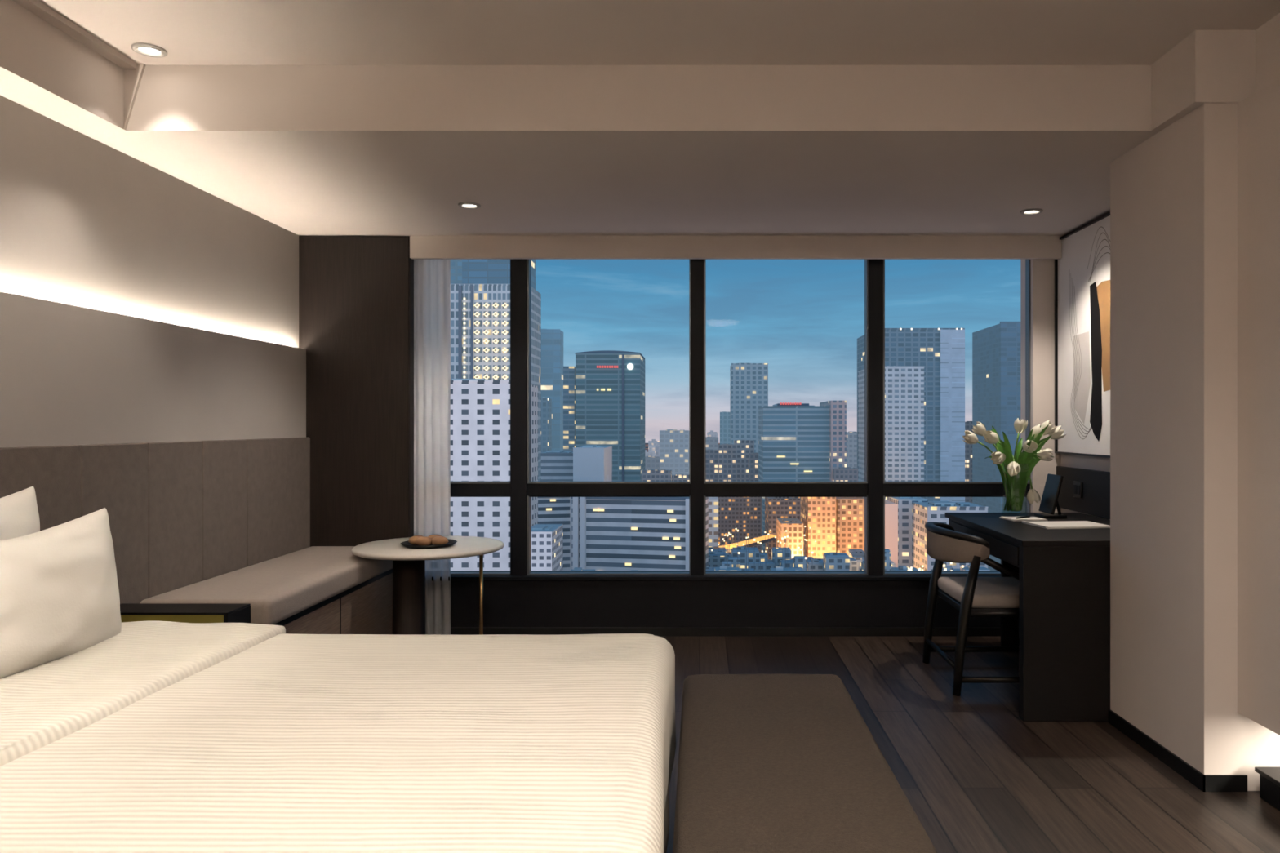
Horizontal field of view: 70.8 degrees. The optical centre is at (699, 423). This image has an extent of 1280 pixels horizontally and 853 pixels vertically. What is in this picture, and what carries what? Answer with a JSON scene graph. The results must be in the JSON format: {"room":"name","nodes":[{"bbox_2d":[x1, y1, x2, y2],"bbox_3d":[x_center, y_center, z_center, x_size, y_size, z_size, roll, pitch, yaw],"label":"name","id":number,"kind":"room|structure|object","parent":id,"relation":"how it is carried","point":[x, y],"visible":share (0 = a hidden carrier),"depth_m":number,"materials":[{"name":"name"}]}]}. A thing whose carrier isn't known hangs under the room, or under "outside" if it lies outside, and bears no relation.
{"room":"hotel room","nodes":[
{"label":"hotel room","id":0,"kind":"room"},
{"bbox_2d":[0,95,306,447],"bbox_3d":[-2.357,0.080,1.895,0.165,2.340,7.190,0,0,0],"label":"wall","id":1,"kind":"structure","parent":0,"point":[140,304],"depth_m":3.61,"materials":[{"name":"paint"}]},
{"bbox_2d":[0,437,310,604],"bbox_3d":[-2.263,0.614,2.232,0.023,1.072,5.921,0,0,0],"label":"wall panel","id":2,"kind":"object","parent":1,"relation":"attached to","point":[181,514],"visible":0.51,"depth_m":3.87,"materials":[{"name":"beige fabric"}]},
{"bbox_2d":[298,235,413,546],"bbox_3d":[-1.999,0.082,5.341,0.642,2.336,0.298,0,0,0],"label":"panel","id":3,"kind":"object","parent":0,"point":[356,293],"depth_m":5.19,"materials":[{"name":"brown wood"}]},
{"bbox_2d":[0,0,1279,235],"bbox_3d":[0.390,-1.287,1.895,5.620,0.394,7.190,0,0,0],"label":"ceiling","id":4,"kind":"structure","parent":0,"point":[307,117],"depth_m":3.34,"materials":[{"name":"paint"}]},
{"bbox_2d":[131,42,167,57],"bbox_3d":[-1.960,-1.329,3.200,0.110,0.009,0.110,0,0,0],"label":"recessed light","id":5,"kind":"object","parent":4,"relation":"in","point":[144,49],"visible":1,"depth_m":3.19,"materials":[{"name":"beige"}]},
{"bbox_2d":[413,259,450,634],"bbox_3d":[-1.567,0.078,5.262,0.218,2.320,0.026,0,0,0],"label":"sheer curtain","id":6,"kind":"object","parent":4,"relation":"hanging from","point":[432,277],"visible":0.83,"depth_m":5.26,"materials":[{"name":"white fabric"}]},
{"bbox_2d":[457,201,480,208],"bbox_3d":[-1.146,-1.085,4.470,0.110,0.009,0.110,0,0,0],"label":"recessed light","id":7,"kind":"object","parent":4,"relation":"in","point":[467,205],"visible":1,"depth_m":4.46,"materials":[{"name":"beige"}]},
{"bbox_2d":[1020,208,1043,214],"bbox_3d":[1.700,-1.085,4.600,0.110,0.009,0.110,0,0,0],"label":"recessed light","id":8,"kind":"object","parent":4,"relation":"in","point":[1032,211],"visible":1,"depth_m":4.59,"materials":[{"name":"beige"}]},
{"bbox_2d":[409,235,1063,627],"bbox_3d":[0.361,0.080,5.345,4.078,2.340,0.290,0,0,0],"label":"wall","id":9,"kind":"structure","parent":0,"point":[506,604],"depth_m":5.29,"materials":[{"name":"paint"}]},
{"bbox_2d":[450,259,527,575],"bbox_3d":[-1.351,-0.059,5.375,0.655,1.939,0.130,0,0,0],"label":"window","id":10,"kind":"structure","parent":9,"relation":"in","point":[516,489],"depth_m":5.31,"materials":[{"name":"metal"}]},
{"bbox_2d":[527,259,703,575],"bbox_3d":[-0.499,-0.059,5.375,1.048,1.939,0.130,0,0,0],"label":"window","id":11,"kind":"structure","parent":9,"relation":"in","point":[693,489],"depth_m":5.33,"materials":[{"name":"metal"}]},
{"bbox_2d":[431,570,1000,581],"bbox_3d":[0.142,0.911,5.380,3.641,0.024,0.220,0,0,0],"label":"window sill","id":12,"kind":"structure","parent":9,"relation":"attached to","point":[453,578],"depth_m":5.27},
{"bbox_2d":[450,627,1000,636],"bbox_3d":[0.142,1.225,5.284,3.641,0.050,0.012,0,0,0],"label":"baseboard","id":13,"kind":"structure","parent":9,"relation":"attached to","point":[660,632],"depth_m":5.28,"materials":[{"name":"black paint"}]},
{"bbox_2d":[703,259,883,575],"bbox_3d":[0.555,-0.059,5.375,1.062,1.939,0.130,0,0,0],"label":"window","id":14,"kind":"structure","parent":9,"relation":"in","point":[872,489],"depth_m":5.33,"materials":[{"name":"metal"}]},
{"bbox_2d":[883,259,1031,575],"bbox_3d":[1.525,-0.059,5.372,0.876,1.939,0.095,0,0,0],"label":"window","id":15,"kind":"structure","parent":9,"relation":"in","point":[891,489],"depth_m":5.33,"materials":[{"name":"metal"}]},
{"bbox_2d":[662,636,1279,852],"bbox_3d":[0.390,1.310,1.895,5.620,0.120,7.190,0,0,0],"label":"floor","id":16,"kind":"structure","parent":0,"point":[978,777],"depth_m":3.32,"materials":[{"name":"brown wood"}]},
{"bbox_2d":[120,603,250,623],"bbox_3d":[-2.000,0.976,3.415,0.500,0.549,0.170,0,0,0],"label":"nightstand","id":17,"kind":"object","parent":16,"relation":"on","point":[130,612],"visible":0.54,"depth_m":3.36,"materials":[{"name":"black paint"}]},
{"bbox_2d":[140,546,392,634],"bbox_3d":[-1.982,0.977,4.385,0.535,0.546,1.610,0,0,0],"label":"bench","id":18,"kind":"object","parent":16,"relation":"on","point":[313,589],"visible":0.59,"depth_m":4.22,"materials":[{"name":"fabric"}]},
{"bbox_2d":[0,486,675,852],"bbox_3d":[-1.139,0.718,1.759,2.161,1.048,2.131,0,0,0],"label":"bed","id":19,"kind":"object","parent":16,"relation":"on","point":[117,736],"visible":1,"depth_m":1.87,"materials":[{"name":"beige fabric"}]},
{"bbox_2d":[0,486,39,540],"bbox_3d":[-2.009,0.416,2.380,0.203,0.451,0.717,0,0,1],"label":"pillow","id":20,"kind":"object","parent":19,"relation":"on","point":[19,511],"depth_m":2.60,"materials":[{"name":"fabric"}]},
{"bbox_2d":[0,507,121,679],"bbox_3d":[-1.746,0.445,2.300,0.209,0.408,0.760,0,0,0],"label":"pillow","id":21,"kind":"object","parent":19,"relation":"on","point":[60,598],"depth_m":2.32,"materials":[{"name":"fabric"}]},
{"bbox_2d":[0,633,675,852],"bbox_3d":[-0.908,0.845,1.758,1.700,0.411,2.132,0,0,0],"label":"duvet","id":22,"kind":"object","parent":19,"relation":"on","point":[267,743],"depth_m":1.75,"materials":[{"name":"fabric"}]},
{"bbox_2d":[351,536,504,635],"bbox_3d":[-1.450,0.950,4.820,0.784,0.600,0.784,0,0,0],"label":"side table","id":23,"kind":"object","parent":16,"relation":"on","point":[408,564],"visible":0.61,"depth_m":4.75,"materials":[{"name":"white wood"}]},
{"bbox_2d":[400,534,457,548],"bbox_3d":[-1.440,0.624,4.780,0.290,0.053,0.290,0,0,0],"label":"tray","id":24,"kind":"object","parent":23,"relation":"on","point":[433,541],"visible":1,"depth_m":4.71,"materials":[{"name":"black paint"}]},
{"bbox_2d":[672,673,937,852],"bbox_3d":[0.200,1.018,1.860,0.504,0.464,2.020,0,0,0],"label":"rug","id":25,"kind":"object","parent":16,"relation":"on","point":[771,762],"depth_m":2.02,"materials":[{"name":"brown carpet"}]},
{"bbox_2d":[922,521,1019,696],"bbox_3d":[1.418,0.876,4.420,0.592,0.751,0.630,0,0,0],"label":"desk chair","id":26,"kind":"object","parent":16,"relation":"on","point":[972,595],"visible":0.7,"depth_m":4.20,"materials":[{"name":"wood"}]},
{"bbox_2d":[945,512,1110,721],"bbox_3d":[1.721,0.870,4.356,0.738,0.760,1.188,0,0,0],"label":"writing desk","id":27,"kind":"object","parent":16,"relation":"on","point":[1064,642],"visible":0.66,"depth_m":3.77,"materials":[{"name":"black wood"}]},
{"bbox_2d":[962,417,1066,511],"bbox_3d":[1.657,0.229,4.734,0.448,0.520,0.382,0,0,-43],"label":"tulip vase","id":28,"kind":"object","parent":27,"relation":"on","point":[1015,471],"visible":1,"depth_m":4.74,"materials":[{"name":"clear glass"}]},
{"bbox_2d":[999,515,1047,521],"bbox_3d":[1.650,0.481,4.580,0.180,0.017,0.160,0,0,-6],"label":"notepad","id":29,"kind":"object","parent":27,"relation":"on","point":[1014,518],"visible":1,"depth_m":4.53,"materials":[{"name":"white paper"}]},
{"bbox_2d":[1034,473,1066,518],"bbox_3d":[1.840,0.378,4.710,0.120,0.222,0.180,0,0,0],"label":"tablet stand","id":30,"kind":"object","parent":27,"relation":"on","point":[1049,501],"visible":1,"depth_m":4.69,"materials":[{"name":"black paint"}]},
{"bbox_2d":[1022,520,1110,528],"bbox_3d":[1.764,0.484,4.308,0.331,0.010,0.257,0,0,-6],"label":"magazine","id":31,"kind":"object","parent":27,"relation":"on","point":[1065,524],"visible":0.9,"depth_m":4.27,"materials":[{"name":"white paper"}]},
{"bbox_2d":[1110,103,1279,791],"bbox_3d":[2.058,0.080,3.405,0.683,2.340,0.698,0,0,0],"label":"wall column","id":32,"kind":"structure","parent":16,"relation":"on","point":[1174,194],"depth_m":3.21,"materials":[{"name":"beige paint"}]},
{"bbox_2d":[1108,709,1247,791],"bbox_3d":[1.784,1.222,3.401,0.151,0.055,0.706,0,0,0],"label":"baseboard","id":33,"kind":"structure","parent":32,"relation":"attached to","point":[1205,783],"depth_m":3.19,"materials":[{"name":"black paint"}]},
{"bbox_2d":[1254,767,1279,810],"bbox_3d":[2.080,1.200,0.705,0.440,0.100,4.610,0,0,0],"label":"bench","id":34,"kind":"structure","parent":16,"relation":"on","point":[1269,777],"depth_m":2.95,"materials":[{"name":"black paint"}]},
{"bbox_2d":[1060,453,1110,519],"bbox_3d":[2.263,0.080,4.495,0.275,2.340,1.590,0,0,0],"label":"wall","id":35,"kind":"structure","parent":0,"point":[1092,463],"depth_m":4.96,"materials":[{"name":"paint"}]},
{"bbox_2d":[1054,212,1110,457],"bbox_3d":[2.104,-0.451,4.820,0.040,1.250,0.902,0,0,0],"label":"art","id":36,"kind":"object","parent":35,"relation":"attached to","point":[1082,273],"visible":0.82,"depth_m":4.89,"materials":[{"name":"paper"}]},
{"bbox_2d":[1056,466,1110,519],"bbox_3d":[2.111,0.370,4.522,0.026,0.240,1.525,0,0,0],"label":"panel","id":37,"kind":"object","parent":35,"relation":"attached to","point":[1095,500],"visible":0.29,"depth_m":4.86,"materials":[{"name":"black wood"}]},
{"bbox_2d":[1073,480,1082,498],"bbox_3d":[2.092,0.365,4.970,0.012,0.090,0.100,0,0,0],"label":"wall socket","id":38,"kind":"object","parent":37,"relation":"attached to","point":[1077,486],"visible":1,"depth_m":4.95,"materials":[{"name":"black paint"}]},
{"bbox_2d":[1237,78,1279,735],"bbox_3d":[2.115,0.080,0.728,0.570,2.340,4.656,0,0,0],"label":"wall","id":39,"kind":"structure","parent":0,"point":[1259,113],"depth_m":2.94,"materials":[{"name":"beige paint"}]},
{"label":"outside","id":40,"kind":"structure","parent":0,"visible":0},
{"bbox_2d":[450,259,1020,570],"bbox_3d":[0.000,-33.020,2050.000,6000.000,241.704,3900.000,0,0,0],"label":"city skyline","id":41,"kind":"object","parent":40,"point":[588,418],"visible":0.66,"depth_m":336.00,"materials":[{"name":"grey concrete"}]}
]}

